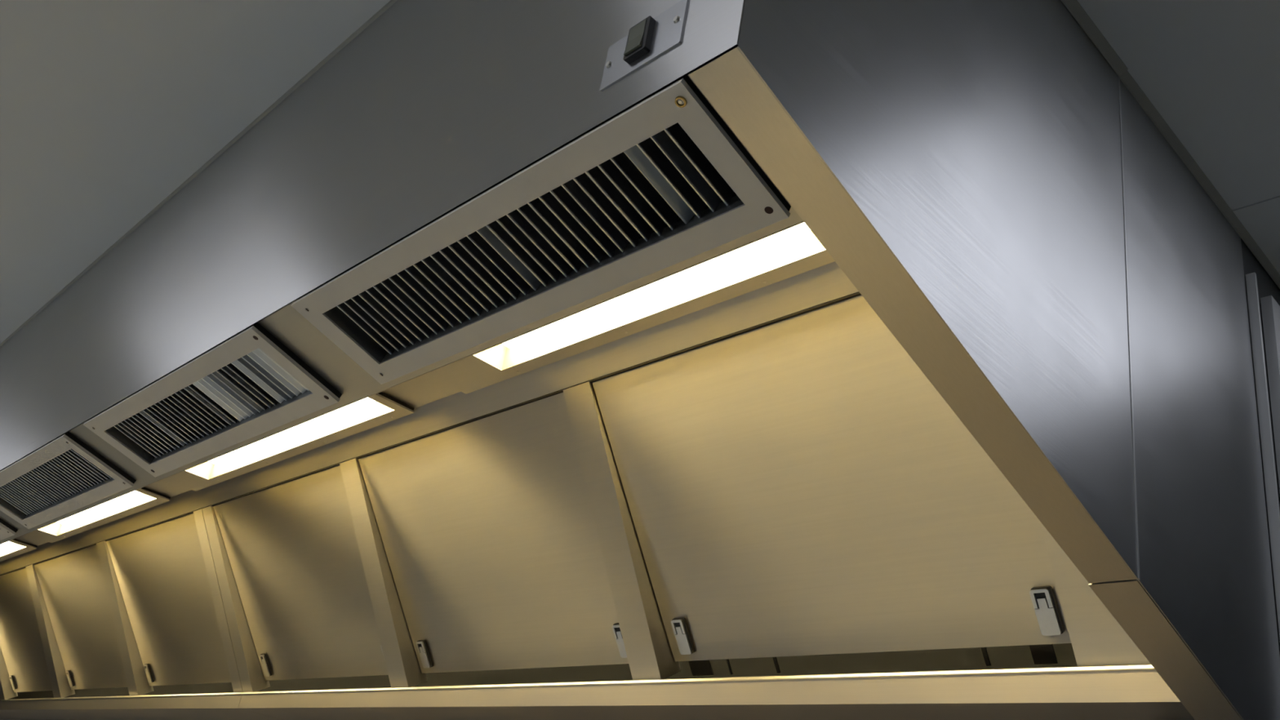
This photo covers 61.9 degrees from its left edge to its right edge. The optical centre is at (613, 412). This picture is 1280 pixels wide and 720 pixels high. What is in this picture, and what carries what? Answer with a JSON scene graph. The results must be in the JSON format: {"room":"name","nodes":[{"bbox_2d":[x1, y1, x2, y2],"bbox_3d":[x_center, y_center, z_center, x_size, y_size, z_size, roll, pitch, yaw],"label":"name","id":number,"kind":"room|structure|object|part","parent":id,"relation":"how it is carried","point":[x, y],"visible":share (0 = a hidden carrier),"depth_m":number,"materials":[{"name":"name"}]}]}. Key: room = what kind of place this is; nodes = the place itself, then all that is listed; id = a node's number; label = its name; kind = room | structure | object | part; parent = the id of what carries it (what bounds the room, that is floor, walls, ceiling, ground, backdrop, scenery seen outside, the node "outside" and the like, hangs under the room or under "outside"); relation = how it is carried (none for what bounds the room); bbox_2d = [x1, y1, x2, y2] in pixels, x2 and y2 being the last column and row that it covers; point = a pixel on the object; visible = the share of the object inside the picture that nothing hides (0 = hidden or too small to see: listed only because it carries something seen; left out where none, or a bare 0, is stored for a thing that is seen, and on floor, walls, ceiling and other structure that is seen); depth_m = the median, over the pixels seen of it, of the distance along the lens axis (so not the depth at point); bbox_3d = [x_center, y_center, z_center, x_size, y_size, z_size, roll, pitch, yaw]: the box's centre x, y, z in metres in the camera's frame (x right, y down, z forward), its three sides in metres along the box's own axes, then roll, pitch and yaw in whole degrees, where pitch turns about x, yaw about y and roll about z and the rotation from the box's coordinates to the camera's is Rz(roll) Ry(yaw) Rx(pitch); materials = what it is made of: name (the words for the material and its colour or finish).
{"room":"commercial kitchen","nodes":[
{"label":"commercial kitchen","id":0,"kind":"room"},
{"bbox_2d":[0,718,55,719],"bbox_3d":[-1.556,1.511,3.047,0.120,2.401,6.080,29,-30,-35],"label":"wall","id":1,"kind":"structure","parent":0,"point":[0,718],"depth_m":3.96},
{"bbox_2d":[0,0,1279,343],"bbox_3d":[-0.740,-0.207,1.962,6.800,0.060,9.400,29,-30,-35],"label":"ceiling","id":2,"kind":"structure","parent":0,"point":[108,108],"depth_m":1.31,"materials":[{"name":"paint"}]},
{"bbox_2d":[0,0,397,346],"bbox_3d":[-1.639,-0.041,2.609,0.004,0.003,5.198,29,-30,-35],"label":"trim","id":3,"kind":"structure","parent":2,"relation":"attached to","point":[390,2],"depth_m":1.46,"materials":[{"name":"metal"}]},
{"bbox_2d":[0,0,1279,719],"bbox_3d":[-1.381,0.413,2.729,0.864,0.633,5.200,29,-30,-35],"label":"extraction hood","id":4,"kind":"object","parent":2,"relation":"hanging from","point":[978,172],"depth_m":1.19,"materials":[{"name":"metal"}]},
{"bbox_2d":[0,518,17,540],"bbox_3d":[-1.301,0.212,2.121,0.114,0.088,0.508,29,-30,-35],"label":"grille","id":5,"kind":"object","parent":4,"relation":"attached to","point":[6,530],"visible":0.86,"depth_m":1.96,"materials":[{"name":"grey metal"}]},
{"bbox_3d":[-2.115,0.956,3.758,0.025,0.034,0.020,29,-30,-35],"label":"latch lever","id":6,"kind":"part","parent":4,"relation":"part of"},
{"bbox_2d":[0,538,37,561],"bbox_3d":[-2.097,0.456,3.522,0.134,0.042,0.892,29,-30,-35],"label":"hood light","id":7,"kind":"object","parent":4,"relation":"attached to","point":[13,548],"visible":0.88,"depth_m":3.36,"materials":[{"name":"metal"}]},
{"bbox_2d":[0,541,13,547],"bbox_3d":[-2.050,0.435,3.498,0.060,0.006,0.734,29,-30,-35],"label":"diffuser","id":8,"kind":"object","parent":7,"relation":"attached to","point":[7,544],"depth_m":3.41,"materials":[{"name":"white"}]},
{"bbox_3d":[-1.986,0.739,3.596,0.256,0.343,0.552,29,-30,-35],"label":"filter panel","id":9,"kind":"part","parent":4,"relation":"part of","materials":[{"name":"metal"}]},
{"bbox_2d":[0,431,136,528],"bbox_3d":[-0.897,0.095,1.704,0.114,0.088,0.508,29,-30,-35],"label":"grille","id":10,"kind":"object","parent":4,"relation":"attached to","point":[65,475],"visible":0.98,"depth_m":1.65,"materials":[{"name":"grey metal"}]},
{"bbox_3d":[-1.041,0.150,1.851,0.002,0.017,0.071,-16,-51,45],"label":"blade","id":11,"kind":"part","parent":10,"relation":"part of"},
{"bbox_3d":[-1.033,0.147,1.842,0.002,0.017,0.071,-16,-51,45],"label":"blade","id":12,"kind":"part","parent":10,"relation":"part of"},
{"bbox_3d":[-1.024,0.145,1.833,0.002,0.017,0.071,-16,-52,45],"label":"blade","id":13,"kind":"part","parent":10,"relation":"part of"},
{"bbox_3d":[-1.015,0.142,1.824,0.002,0.017,0.071,-16,-52,45],"label":"blade","id":14,"kind":"part","parent":10,"relation":"part of","materials":[{"name":"metal"}]},
{"bbox_3d":[-1.006,0.140,1.814,0.002,0.016,0.071,-14,-50,47],"label":"blade","id":15,"kind":"part","parent":10,"relation":"part of","materials":[{"name":"metal"}]},
{"bbox_3d":[-0.997,0.137,1.806,0.002,0.016,0.071,-16,-52,45],"label":"blade","id":16,"kind":"part","parent":10,"relation":"part of","materials":[{"name":"metal"}]},
{"bbox_3d":[-0.988,0.135,1.796,0.002,0.017,0.071,-15,-51,46],"label":"blade","id":17,"kind":"part","parent":10,"relation":"part of","materials":[{"name":"metal"}]},
{"bbox_3d":[-0.980,0.132,1.787,0.002,0.017,0.071,-15,-51,46],"label":"blade","id":18,"kind":"part","parent":10,"relation":"part of","materials":[{"name":"metal"}]},
{"bbox_3d":[-0.971,0.129,1.778,0.002,0.016,0.071,-13,-49,48],"label":"blade","id":19,"kind":"part","parent":10,"relation":"part of","materials":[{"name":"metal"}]},
{"bbox_3d":[-0.962,0.127,1.769,0.002,0.017,0.071,-13,-49,48],"label":"blade","id":20,"kind":"part","parent":10,"relation":"part of","materials":[{"name":"metal"}]},
{"bbox_3d":[-0.953,0.124,1.760,0.002,0.017,0.071,-13,-49,47],"label":"blade","id":21,"kind":"part","parent":10,"relation":"part of","materials":[{"name":"metal"}]},
{"bbox_3d":[-0.944,0.122,1.750,0.002,0.017,0.071,-13,-49,48],"label":"blade","id":22,"kind":"part","parent":10,"relation":"part of","materials":[{"name":"metal"}]},
{"bbox_3d":[-0.935,0.119,1.742,0.002,0.017,0.071,-16,-52,45],"label":"blade","id":23,"kind":"part","parent":10,"relation":"part of","materials":[{"name":"metal"}]},
{"bbox_3d":[-0.926,0.117,1.732,0.002,0.017,0.071,-14,-50,47],"label":"blade","id":24,"kind":"part","parent":10,"relation":"part of","materials":[{"name":"metal"}]},
{"bbox_3d":[-0.918,0.114,1.723,0.002,0.017,0.071,-14,-50,47],"label":"blade","id":25,"kind":"part","parent":10,"relation":"part of","materials":[{"name":"metal"}]},
{"bbox_3d":[-0.909,0.112,1.714,0.002,0.017,0.071,-14,-50,46],"label":"blade","id":26,"kind":"part","parent":10,"relation":"part of","materials":[{"name":"metal"}]},
{"bbox_3d":[-0.900,0.109,1.705,0.002,0.016,0.071,-13,-50,47],"label":"blade","id":27,"kind":"part","parent":10,"relation":"part of","materials":[{"name":"metal"}]},
{"bbox_3d":[-0.891,0.106,1.696,0.002,0.017,0.071,-12,-49,48],"label":"blade","id":28,"kind":"part","parent":10,"relation":"part of","materials":[{"name":"metal"}]},
{"bbox_3d":[-0.882,0.104,1.687,0.002,0.017,0.071,-14,-50,47],"label":"blade","id":29,"kind":"part","parent":10,"relation":"part of","materials":[{"name":"metal"}]},
{"bbox_3d":[-0.874,0.101,1.678,0.002,0.017,0.071,-15,-51,46],"label":"blade","id":30,"kind":"part","parent":10,"relation":"part of","materials":[{"name":"metal"}]},
{"bbox_3d":[-0.865,0.099,1.668,0.002,0.017,0.071,-15,-51,46],"label":"blade","id":31,"kind":"part","parent":10,"relation":"part of","materials":[{"name":"metal"}]},
{"bbox_3d":[-0.856,0.096,1.659,0.002,0.017,0.071,-17,-52,44],"label":"blade","id":32,"kind":"part","parent":10,"relation":"part of","materials":[{"name":"metal"}]},
{"bbox_3d":[-0.847,0.094,1.650,0.002,0.016,0.071,-15,-51,45],"label":"blade","id":33,"kind":"part","parent":10,"relation":"part of","materials":[{"name":"metal"}]},
{"bbox_3d":[-0.838,0.091,1.641,0.002,0.017,0.071,-14,-50,47],"label":"blade","id":34,"kind":"part","parent":10,"relation":"part of","materials":[{"name":"metal"}]},
{"bbox_3d":[-0.829,0.088,1.632,0.002,0.016,0.071,-14,-50,46],"label":"blade","id":35,"kind":"part","parent":10,"relation":"part of","materials":[{"name":"metal"}]},
{"bbox_3d":[-0.821,0.086,1.623,0.002,0.017,0.071,-16,-51,45],"label":"blade","id":36,"kind":"part","parent":10,"relation":"part of","materials":[{"name":"metal"}]},
{"bbox_3d":[-0.812,0.083,1.614,0.002,0.017,0.071,-16,-51,45],"label":"blade","id":37,"kind":"part","parent":10,"relation":"part of","materials":[{"name":"metal"}]},
{"bbox_3d":[-0.803,0.081,1.605,0.002,0.017,0.071,-16,-51,45],"label":"blade","id":38,"kind":"part","parent":10,"relation":"part of","materials":[{"name":"metal"}]},
{"bbox_3d":[-0.794,0.078,1.595,0.002,0.017,0.071,-16,-51,45],"label":"blade","id":39,"kind":"part","parent":10,"relation":"part of","materials":[{"name":"metal"}]},
{"bbox_3d":[-0.785,0.076,1.586,0.002,0.017,0.071,-12,-49,48],"label":"blade","id":40,"kind":"part","parent":10,"relation":"part of","materials":[{"name":"metal"}]},
{"bbox_3d":[-0.776,0.073,1.577,0.002,0.017,0.071,-13,-49,48],"label":"blade","id":41,"kind":"part","parent":10,"relation":"part of","materials":[{"name":"metal"}]},
{"bbox_3d":[-0.768,0.070,1.568,0.002,0.017,0.071,-15,-51,46],"label":"blade","id":42,"kind":"part","parent":10,"relation":"part of","materials":[{"name":"metal"}]},
{"bbox_3d":[-0.759,0.068,1.559,0.002,0.017,0.071,-15,-51,46],"label":"blade","id":43,"kind":"part","parent":10,"relation":"part of","materials":[{"name":"metal"}]},
{"bbox_3d":[-1.689,0.832,3.318,0.025,0.034,0.020,29,-30,-35],"label":"latch lever","id":44,"kind":"part","parent":4,"relation":"part of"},
{"bbox_3d":[-1.549,0.612,3.144,0.256,0.343,0.587,29,-30,-35],"label":"filter panel","id":45,"kind":"part","parent":4,"relation":"part of","materials":[{"name":"metal"}]},
{"bbox_2d":[26,487,170,542],"bbox_3d":[-1.388,0.250,2.789,0.134,0.042,0.892,29,-30,-35],"label":"hood light","id":46,"kind":"object","parent":4,"relation":"attached to","point":[142,499],"visible":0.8,"depth_m":2.79,"materials":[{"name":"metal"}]},
{"bbox_2d":[56,490,140,524],"bbox_3d":[-1.341,0.229,2.765,0.060,0.006,0.734,29,-30,-35],"label":"diffuser","id":47,"kind":"object","parent":46,"relation":"attached to","point":[135,495],"depth_m":2.79,"materials":[{"name":"white"}]},
{"bbox_3d":[-1.244,0.703,2.857,0.025,0.034,0.020,29,-30,-35],"label":"latch lever","id":48,"kind":"part","parent":4,"relation":"part of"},
{"bbox_3d":[-1.102,0.482,2.682,0.256,0.343,0.592,29,-30,-35],"label":"filter panel","id":49,"kind":"part","parent":4,"relation":"part of","materials":[{"name":"metal"}]},
{"bbox_2d":[83,322,342,477],"bbox_3d":[-0.493,-0.022,1.286,0.114,0.088,0.508,29,-30,-35],"label":"grille","id":50,"kind":"object","parent":4,"relation":"attached to","point":[251,384],"visible":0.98,"depth_m":1.24,"materials":[{"name":"grey metal"}]},
{"bbox_3d":[-0.637,0.033,1.433,0.002,0.017,0.071,-13,-49,48],"label":"blade","id":51,"kind":"part","parent":50,"relation":"part of","materials":[{"name":"metal"}]},
{"bbox_3d":[-0.628,0.030,1.424,0.002,0.017,0.071,-13,-49,48],"label":"blade","id":52,"kind":"part","parent":50,"relation":"part of","materials":[{"name":"metal"}]},
{"bbox_3d":[-0.620,0.028,1.415,0.002,0.017,0.071,-14,-50,46],"label":"blade","id":53,"kind":"part","parent":50,"relation":"part of","materials":[{"name":"metal"}]},
{"bbox_3d":[-0.611,0.025,1.406,0.002,0.017,0.071,-15,-51,46],"label":"blade","id":54,"kind":"part","parent":50,"relation":"part of","materials":[{"name":"metal"}]},
{"bbox_3d":[-0.602,0.022,1.397,0.002,0.017,0.071,-16,-52,45],"label":"blade","id":55,"kind":"part","parent":50,"relation":"part of","materials":[{"name":"metal"}]},
{"bbox_3d":[-0.593,0.020,1.387,0.002,0.017,0.071,-13,-49,48],"label":"blade","id":56,"kind":"part","parent":50,"relation":"part of","materials":[{"name":"metal"}]},
{"bbox_3d":[-0.584,0.017,1.378,0.002,0.017,0.071,-15,-51,46],"label":"blade","id":57,"kind":"part","parent":50,"relation":"part of","materials":[{"name":"metal"}]},
{"bbox_3d":[-0.574,0.015,1.367,0.071,0.017,0.002,45,-21,-26],"label":"blade","id":58,"kind":"part","parent":50,"relation":"part of","materials":[{"name":"metal"}]},
{"bbox_3d":[-0.567,0.012,1.360,0.002,0.017,0.071,-13,-49,47],"label":"blade","id":59,"kind":"part","parent":50,"relation":"part of","materials":[{"name":"metal"}]},
{"bbox_3d":[-0.558,0.010,1.351,0.002,0.017,0.071,-16,-52,45],"label":"blade","id":60,"kind":"part","parent":50,"relation":"part of","materials":[{"name":"metal"}]},
{"bbox_3d":[-0.549,0.007,1.342,0.002,0.017,0.071,-16,-52,45],"label":"blade","id":61,"kind":"part","parent":50,"relation":"part of","materials":[{"name":"metal"}]},
{"bbox_3d":[-0.540,0.004,1.333,0.002,0.017,0.071,-16,-51,45],"label":"blade","id":62,"kind":"part","parent":50,"relation":"part of","materials":[{"name":"metal"}]},
{"bbox_3d":[-0.531,0.002,1.323,0.002,0.017,0.071,-15,-51,46],"label":"blade","id":63,"kind":"part","parent":50,"relation":"part of","materials":[{"name":"metal"}]},
{"bbox_3d":[-0.523,-0.001,1.315,0.002,0.017,0.071,-17,-52,45],"label":"blade","id":64,"kind":"part","parent":50,"relation":"part of","materials":[{"name":"metal"}]},
{"bbox_3d":[-0.513,-0.003,1.305,0.002,0.017,0.071,-14,-50,47],"label":"blade","id":65,"kind":"part","parent":50,"relation":"part of","materials":[{"name":"metal"}]},
{"bbox_3d":[-0.505,-0.006,1.296,0.002,0.017,0.071,-15,-51,46],"label":"blade","id":66,"kind":"part","parent":50,"relation":"part of","materials":[{"name":"metal"}]},
{"bbox_3d":[-0.496,-0.008,1.287,0.002,0.017,0.071,-15,-51,46],"label":"blade","id":67,"kind":"part","parent":50,"relation":"part of","materials":[{"name":"metal"}]},
{"bbox_3d":[-0.487,-0.011,1.278,0.002,0.017,0.071,-13,-49,48],"label":"blade","id":68,"kind":"part","parent":50,"relation":"part of","materials":[{"name":"metal"}]},
{"bbox_3d":[-0.477,-0.014,1.267,0.071,0.016,0.002,45,-24,-26],"label":"blade","id":69,"kind":"part","parent":50,"relation":"part of","materials":[{"name":"metal"}]},
{"bbox_3d":[-0.469,-0.016,1.259,0.002,0.017,0.071,-12,-48,48],"label":"blade","id":70,"kind":"part","parent":50,"relation":"part of","materials":[{"name":"metal"}]},
{"bbox_3d":[-0.458,-0.017,1.244,0.017,0.002,0.071,-37,-63,17],"label":"blade","id":71,"kind":"part","parent":50,"relation":"part of","materials":[{"name":"metal"}]},
{"bbox_3d":[-0.449,-0.020,1.236,0.017,0.002,0.071,-41,-64,8],"label":"blade","id":72,"kind":"part","parent":50,"relation":"part of","materials":[{"name":"metal"}]},
{"bbox_3d":[-0.440,-0.023,1.227,0.071,0.016,0.002,45,4,-26],"label":"blade","id":73,"kind":"part","parent":50,"relation":"part of","materials":[{"name":"metal"}]},
{"bbox_3d":[-0.432,-0.026,1.220,0.071,0.017,0.002,45,-8,-26],"label":"blade","id":74,"kind":"part","parent":50,"relation":"part of","materials":[{"name":"metal"}]},
{"bbox_3d":[-0.424,-0.029,1.212,0.071,0.017,0.002,45,-17,-26],"label":"blade","id":75,"kind":"part","parent":50,"relation":"part of","materials":[{"name":"metal"}]},
{"bbox_3d":[-0.416,-0.032,1.204,0.071,0.017,0.002,45,-32,-26],"label":"blade","id":76,"kind":"part","parent":50,"relation":"part of","materials":[{"name":"metal"}]},
{"bbox_3d":[-0.407,-0.034,1.195,0.071,0.017,0.002,45,-30,-26],"label":"blade","id":77,"kind":"part","parent":50,"relation":"part of","materials":[{"name":"metal"}]},
{"bbox_3d":[-0.399,-0.037,1.186,0.002,0.016,0.071,-13,-50,47],"label":"blade","id":78,"kind":"part","parent":50,"relation":"part of","materials":[{"name":"metal"}]},
{"bbox_3d":[-0.387,-0.038,1.172,0.017,0.002,0.071,-42,-64,8],"label":"blade","id":79,"kind":"part","parent":50,"relation":"part of","materials":[{"name":"metal"}]},
{"bbox_3d":[-0.379,-0.042,1.166,0.071,0.017,0.002,45,-14,-26],"label":"blade","id":80,"kind":"part","parent":50,"relation":"part of","materials":[{"name":"metal"}]},
{"bbox_3d":[-0.370,-0.044,1.156,0.071,0.016,0.002,45,-9,-26],"label":"blade","id":81,"kind":"part","parent":50,"relation":"part of","materials":[{"name":"metal"}]},
{"bbox_3d":[-0.361,-0.046,1.145,0.017,0.002,0.071,-42,-64,6],"label":"blade","id":82,"kind":"part","parent":50,"relation":"part of","materials":[{"name":"metal"}]},
{"bbox_3d":[-0.352,-0.048,1.135,0.017,0.002,0.071,-39,-63,13],"label":"blade","id":83,"kind":"part","parent":50,"relation":"part of","materials":[{"name":"metal"}]},
{"bbox_3d":[-0.343,-0.051,1.125,0.017,0.002,0.071,-37,-63,17],"label":"blade","id":84,"kind":"part","parent":50,"relation":"part of","materials":[{"name":"metal"}]},
{"bbox_3d":[-0.772,0.566,2.369,0.025,0.034,0.020,29,-30,-35],"label":"latch lever","id":85,"kind":"part","parent":4,"relation":"part of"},
{"bbox_2d":[164,391,414,491],"bbox_3d":[-0.679,0.044,2.056,0.134,0.042,0.892,29,-30,-35],"label":"hood light","id":86,"kind":"object","parent":4,"relation":"attached to","point":[380,408],"visible":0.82,"depth_m":2.03,"materials":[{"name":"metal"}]},
{"bbox_2d":[208,397,374,463],"bbox_3d":[-0.632,0.024,2.031,0.060,0.006,0.734,29,-30,-35],"label":"diffuser","id":87,"kind":"object","parent":86,"relation":"attached to","point":[366,405],"depth_m":2.03,"materials":[{"name":"white"}]},
{"bbox_3d":[-0.637,0.347,2.200,0.256,0.343,0.573,29,-30,-35],"label":"filter panel","id":88,"kind":"part","parent":4,"relation":"part of","materials":[{"name":"metal"}]},
{"bbox_3d":[-1.668,0.130,2.532,0.001,0.380,5.200,29,-30,-35],"label":"panel","id":89,"kind":"part","parent":4,"relation":"part of","materials":[{"name":"metal"}]},
{"bbox_3d":[-0.341,0.441,1.923,0.025,0.034,0.020,29,-30,-35],"label":"latch lever","id":90,"kind":"part","parent":4,"relation":"part of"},
{"bbox_3d":[-0.202,0.221,1.751,0.256,0.343,0.581,29,-30,-35],"label":"filter panel","id":91,"kind":"part","parent":4,"relation":"part of","materials":[{"name":"metal"}]},
{"bbox_2d":[290,75,791,384],"bbox_3d":[-0.089,-0.139,0.868,0.114,0.088,0.508,29,-30,-35],"label":"grille","id":92,"kind":"object","parent":4,"relation":"attached to","point":[664,182],"visible":1,"depth_m":0.81,"materials":[{"name":"metal"}]},
{"bbox_3d":[-0.233,-0.085,1.015,0.002,0.017,0.071,-16,-51,45],"label":"blade","id":93,"kind":"part","parent":92,"relation":"part of","materials":[{"name":"metal"}]},
{"bbox_3d":[-0.225,-0.087,1.006,0.002,0.017,0.071,-17,-52,44],"label":"blade","id":94,"kind":"part","parent":92,"relation":"part of","materials":[{"name":"metal"}]},
{"bbox_3d":[-0.216,-0.090,0.997,0.002,0.017,0.071,-17,-52,45],"label":"blade","id":95,"kind":"part","parent":92,"relation":"part of","materials":[{"name":"metal"}]},
{"bbox_3d":[-0.207,-0.092,0.988,0.002,0.017,0.071,-15,-51,46],"label":"blade","id":96,"kind":"part","parent":92,"relation":"part of","materials":[{"name":"metal"}]},
{"bbox_3d":[-0.198,-0.095,0.979,0.002,0.017,0.071,-17,-53,44],"label":"blade","id":97,"kind":"part","parent":92,"relation":"part of","materials":[{"name":"metal"}]},
{"bbox_3d":[-0.190,-0.097,0.970,0.002,0.017,0.071,-18,-53,43],"label":"blade","id":98,"kind":"part","parent":92,"relation":"part of","materials":[{"name":"metal"}]},
{"bbox_3d":[-0.180,-0.100,0.960,0.002,0.017,0.071,-14,-50,46],"label":"blade","id":99,"kind":"part","parent":92,"relation":"part of","materials":[{"name":"metal"}]},
{"bbox_3d":[-0.172,-0.103,0.952,0.002,0.017,0.071,-17,-52,44],"label":"blade","id":100,"kind":"part","parent":92,"relation":"part of","materials":[{"name":"metal"}]},
{"bbox_3d":[-0.163,-0.105,0.942,0.002,0.017,0.071,-16,-51,45],"label":"blade","id":101,"kind":"part","parent":92,"relation":"part of","materials":[{"name":"metal"}]},
{"bbox_3d":[-0.154,-0.108,0.933,0.002,0.017,0.071,-16,-51,45],"label":"blade","id":102,"kind":"part","parent":92,"relation":"part of","materials":[{"name":"metal"}]},
{"bbox_3d":[-0.145,-0.110,0.924,0.002,0.017,0.071,-18,-53,44],"label":"blade","id":103,"kind":"part","parent":92,"relation":"part of","materials":[{"name":"metal"}]},
{"bbox_3d":[-0.136,-0.113,0.915,0.002,0.017,0.071,-15,-51,46],"label":"blade","id":104,"kind":"part","parent":92,"relation":"part of","materials":[{"name":"metal"}]},
{"bbox_3d":[-0.128,-0.115,0.906,0.002,0.017,0.071,-17,-52,44],"label":"blade","id":105,"kind":"part","parent":92,"relation":"part of","materials":[{"name":"metal"}]},
{"bbox_3d":[-0.119,-0.118,0.897,0.002,0.016,0.071,-18,-53,43],"label":"blade","id":106,"kind":"part","parent":92,"relation":"part of","materials":[{"name":"metal"}]},
{"bbox_3d":[-0.110,-0.120,0.888,0.002,0.017,0.071,-18,-53,43],"label":"blade","id":107,"kind":"part","parent":92,"relation":"part of","materials":[{"name":"metal"}]},
{"bbox_3d":[-0.101,-0.123,0.878,0.002,0.016,0.071,-17,-52,44],"label":"blade","id":108,"kind":"part","parent":92,"relation":"part of","materials":[{"name":"metal"}]},
{"bbox_3d":[-0.092,-0.126,0.869,0.002,0.017,0.071,-15,-51,46],"label":"blade","id":109,"kind":"part","parent":92,"relation":"part of","materials":[{"name":"metal"}]},
{"bbox_3d":[-0.082,-0.128,0.858,0.071,0.017,0.002,45,-20,-26],"label":"blade","id":110,"kind":"part","parent":92,"relation":"part of","materials":[{"name":"metal"}]},
{"bbox_3d":[-0.074,-0.131,0.851,0.002,0.017,0.071,-17,-52,44],"label":"blade","id":111,"kind":"part","parent":92,"relation":"part of","materials":[{"name":"metal"}]},
{"bbox_3d":[-0.066,-0.133,0.842,0.002,0.017,0.071,-16,-51,45],"label":"blade","id":112,"kind":"part","parent":92,"relation":"part of","materials":[{"name":"metal"}]},
{"bbox_3d":[-0.057,-0.136,0.833,0.002,0.017,0.071,-14,-50,46],"label":"blade","id":113,"kind":"part","parent":92,"relation":"part of","materials":[{"name":"metal"}]},
{"bbox_3d":[-0.048,-0.139,0.824,0.002,0.017,0.071,-16,-51,45],"label":"blade","id":114,"kind":"part","parent":92,"relation":"part of","materials":[{"name":"metal"}]},
{"bbox_3d":[-0.039,-0.141,0.815,0.002,0.017,0.071,-17,-52,44],"label":"blade","id":115,"kind":"part","parent":92,"relation":"part of","materials":[{"name":"metal"}]},
{"bbox_3d":[-0.030,-0.144,0.806,0.002,0.016,0.071,-18,-53,43],"label":"blade","id":116,"kind":"part","parent":92,"relation":"part of","materials":[{"name":"metal"}]},
{"bbox_3d":[-0.021,-0.146,0.796,0.002,0.017,0.071,-15,-51,46],"label":"blade","id":117,"kind":"part","parent":92,"relation":"part of","materials":[{"name":"metal"}]},
{"bbox_3d":[-0.012,-0.149,0.787,0.002,0.017,0.071,-12,-48,48],"label":"blade","id":118,"kind":"part","parent":92,"relation":"part of","materials":[{"name":"metal"}]},
{"bbox_3d":[-0.004,-0.151,0.778,0.002,0.017,0.071,-18,-53,43],"label":"blade","id":119,"kind":"part","parent":92,"relation":"part of","materials":[{"name":"metal"}]},
{"bbox_3d":[0.005,-0.154,0.769,0.002,0.017,0.071,-16,-52,45],"label":"blade","id":120,"kind":"part","parent":92,"relation":"part of","materials":[{"name":"metal"}]},
{"bbox_3d":[0.014,-0.156,0.760,0.002,0.017,0.071,-18,-53,43],"label":"blade","id":121,"kind":"part","parent":92,"relation":"part of","materials":[{"name":"metal"}]},
{"bbox_3d":[0.023,-0.159,0.751,0.002,0.016,0.071,-16,-52,45],"label":"blade","id":122,"kind":"part","parent":92,"relation":"part of","materials":[{"name":"metal"}]},
{"bbox_3d":[0.034,-0.162,0.738,0.071,0.016,0.002,45,-10,-26],"label":"blade","id":123,"kind":"part","parent":92,"relation":"part of","materials":[{"name":"metal"}]},
{"bbox_3d":[0.040,-0.164,0.732,0.002,0.017,0.071,-16,-52,45],"label":"blade","id":124,"kind":"part","parent":92,"relation":"part of","materials":[{"name":"metal"}]},
{"bbox_3d":[0.050,-0.167,0.722,0.071,0.017,0.002,45,-26,-26],"label":"blade","id":125,"kind":"part","parent":92,"relation":"part of","materials":[{"name":"metal"}]},
{"bbox_3d":[0.058,-0.169,0.714,0.002,0.017,0.071,-18,-53,43],"label":"blade","id":126,"kind":"part","parent":92,"relation":"part of","materials":[{"name":"metal"}]},
{"bbox_3d":[0.014,0.338,1.556,0.025,0.034,0.020,29,-30,-35],"label":"latch lever","id":127,"kind":"part","parent":4,"relation":"part of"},
{"bbox_2d":[427,222,834,394],"bbox_3d":[0.030,-0.162,1.322,0.134,0.042,0.892,29,-30,-35],"label":"hood light","id":128,"kind":"object","parent":4,"relation":"attached to","point":[794,251],"visible":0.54,"depth_m":1.36,"materials":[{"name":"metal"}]},
{"bbox_2d":[502,222,809,348],"bbox_3d":[0.077,-0.182,1.298,0.060,0.006,0.734,29,-30,-35],"label":"diffuser","id":129,"kind":"object","parent":128,"relation":"attached to","point":[797,235],"depth_m":1.34,"materials":[{"name":"white"}]},
{"bbox_2d":[600,0,688,91],"bbox_3d":[0.018,-0.243,0.701,0.008,0.039,0.075,29,-30,-35],"label":"rocker switch","id":130,"kind":"object","parent":4,"relation":"attached to","point":[651,37],"visible":1,"depth_m":0.70,"materials":[{"name":"metal"}]},
{"bbox_3d":[0.096,0.314,1.472,0.025,0.034,0.020,29,-30,-35],"label":"latch lever","id":131,"kind":"part","parent":4,"relation":"part of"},
{"bbox_3d":[0.236,0.102,1.300,0.265,0.357,0.580,29,-30,-35],"label":"filter panel","id":132,"kind":"part","parent":4,"relation":"part of","materials":[{"name":"metal"}]},
{"bbox_3d":[0.280,-0.210,0.822,0.530,0.536,0.001,29,-30,-35],"label":"panel","id":133,"kind":"part","parent":4,"relation":"part of","materials":[{"name":"metal"}]},
{"bbox_3d":[0.449,0.211,1.106,0.025,0.034,0.020,29,-30,-35],"label":"latch lever","id":134,"kind":"part","parent":4,"relation":"part of","materials":[{"name":"metal"}]},
{"bbox_3d":[0.580,0.004,1.052,0.331,0.633,0.001,29,-30,-35],"label":"panel","id":135,"kind":"part","parent":4,"relation":"part of","materials":[{"name":"metal"}]},
{"bbox_2d":[1240,238,1279,654],"bbox_3d":[1.489,1.415,1.619,2.735,2.401,0.119,29,-30,-35],"label":"wall","id":136,"kind":"structure","parent":0,"point":[1266,286],"depth_m":1.27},
{"bbox_2d":[1244,272,1279,640],"bbox_3d":[0.632,0.525,0.947,0.025,1.525,0.010,29,-30,-35],"label":"trim","id":137,"kind":"structure","parent":136,"relation":"attached to","point":[1265,429],"depth_m":1.17,"materials":[{"name":"metal"}]},
{"bbox_2d":[1260,295,1279,492],"bbox_3d":[0.667,0.547,0.974,0.030,1.518,0.012,29,-30,-35],"label":"trim","id":138,"kind":"structure","parent":136,"relation":"attached to","point":[1270,308],"depth_m":1.24,"materials":[{"name":"metal"}]},
{"bbox_3d":[3.595,1.637,1.322,0.100,2.451,3.320,29,-30,-35],"label":"wall","id":139,"kind":"structure","parent":0,"visible":0},
{"bbox_2d":[1061,0,1279,288],"bbox_3d":[1.420,0.156,1.813,3.604,0.006,0.010,29,-30,-35],"label":"trim","id":140,"kind":"structure","parent":139,"relation":"attached to","point":[1073,6],"depth_m":1.14,"materials":[{"name":"metal"}]}
]}

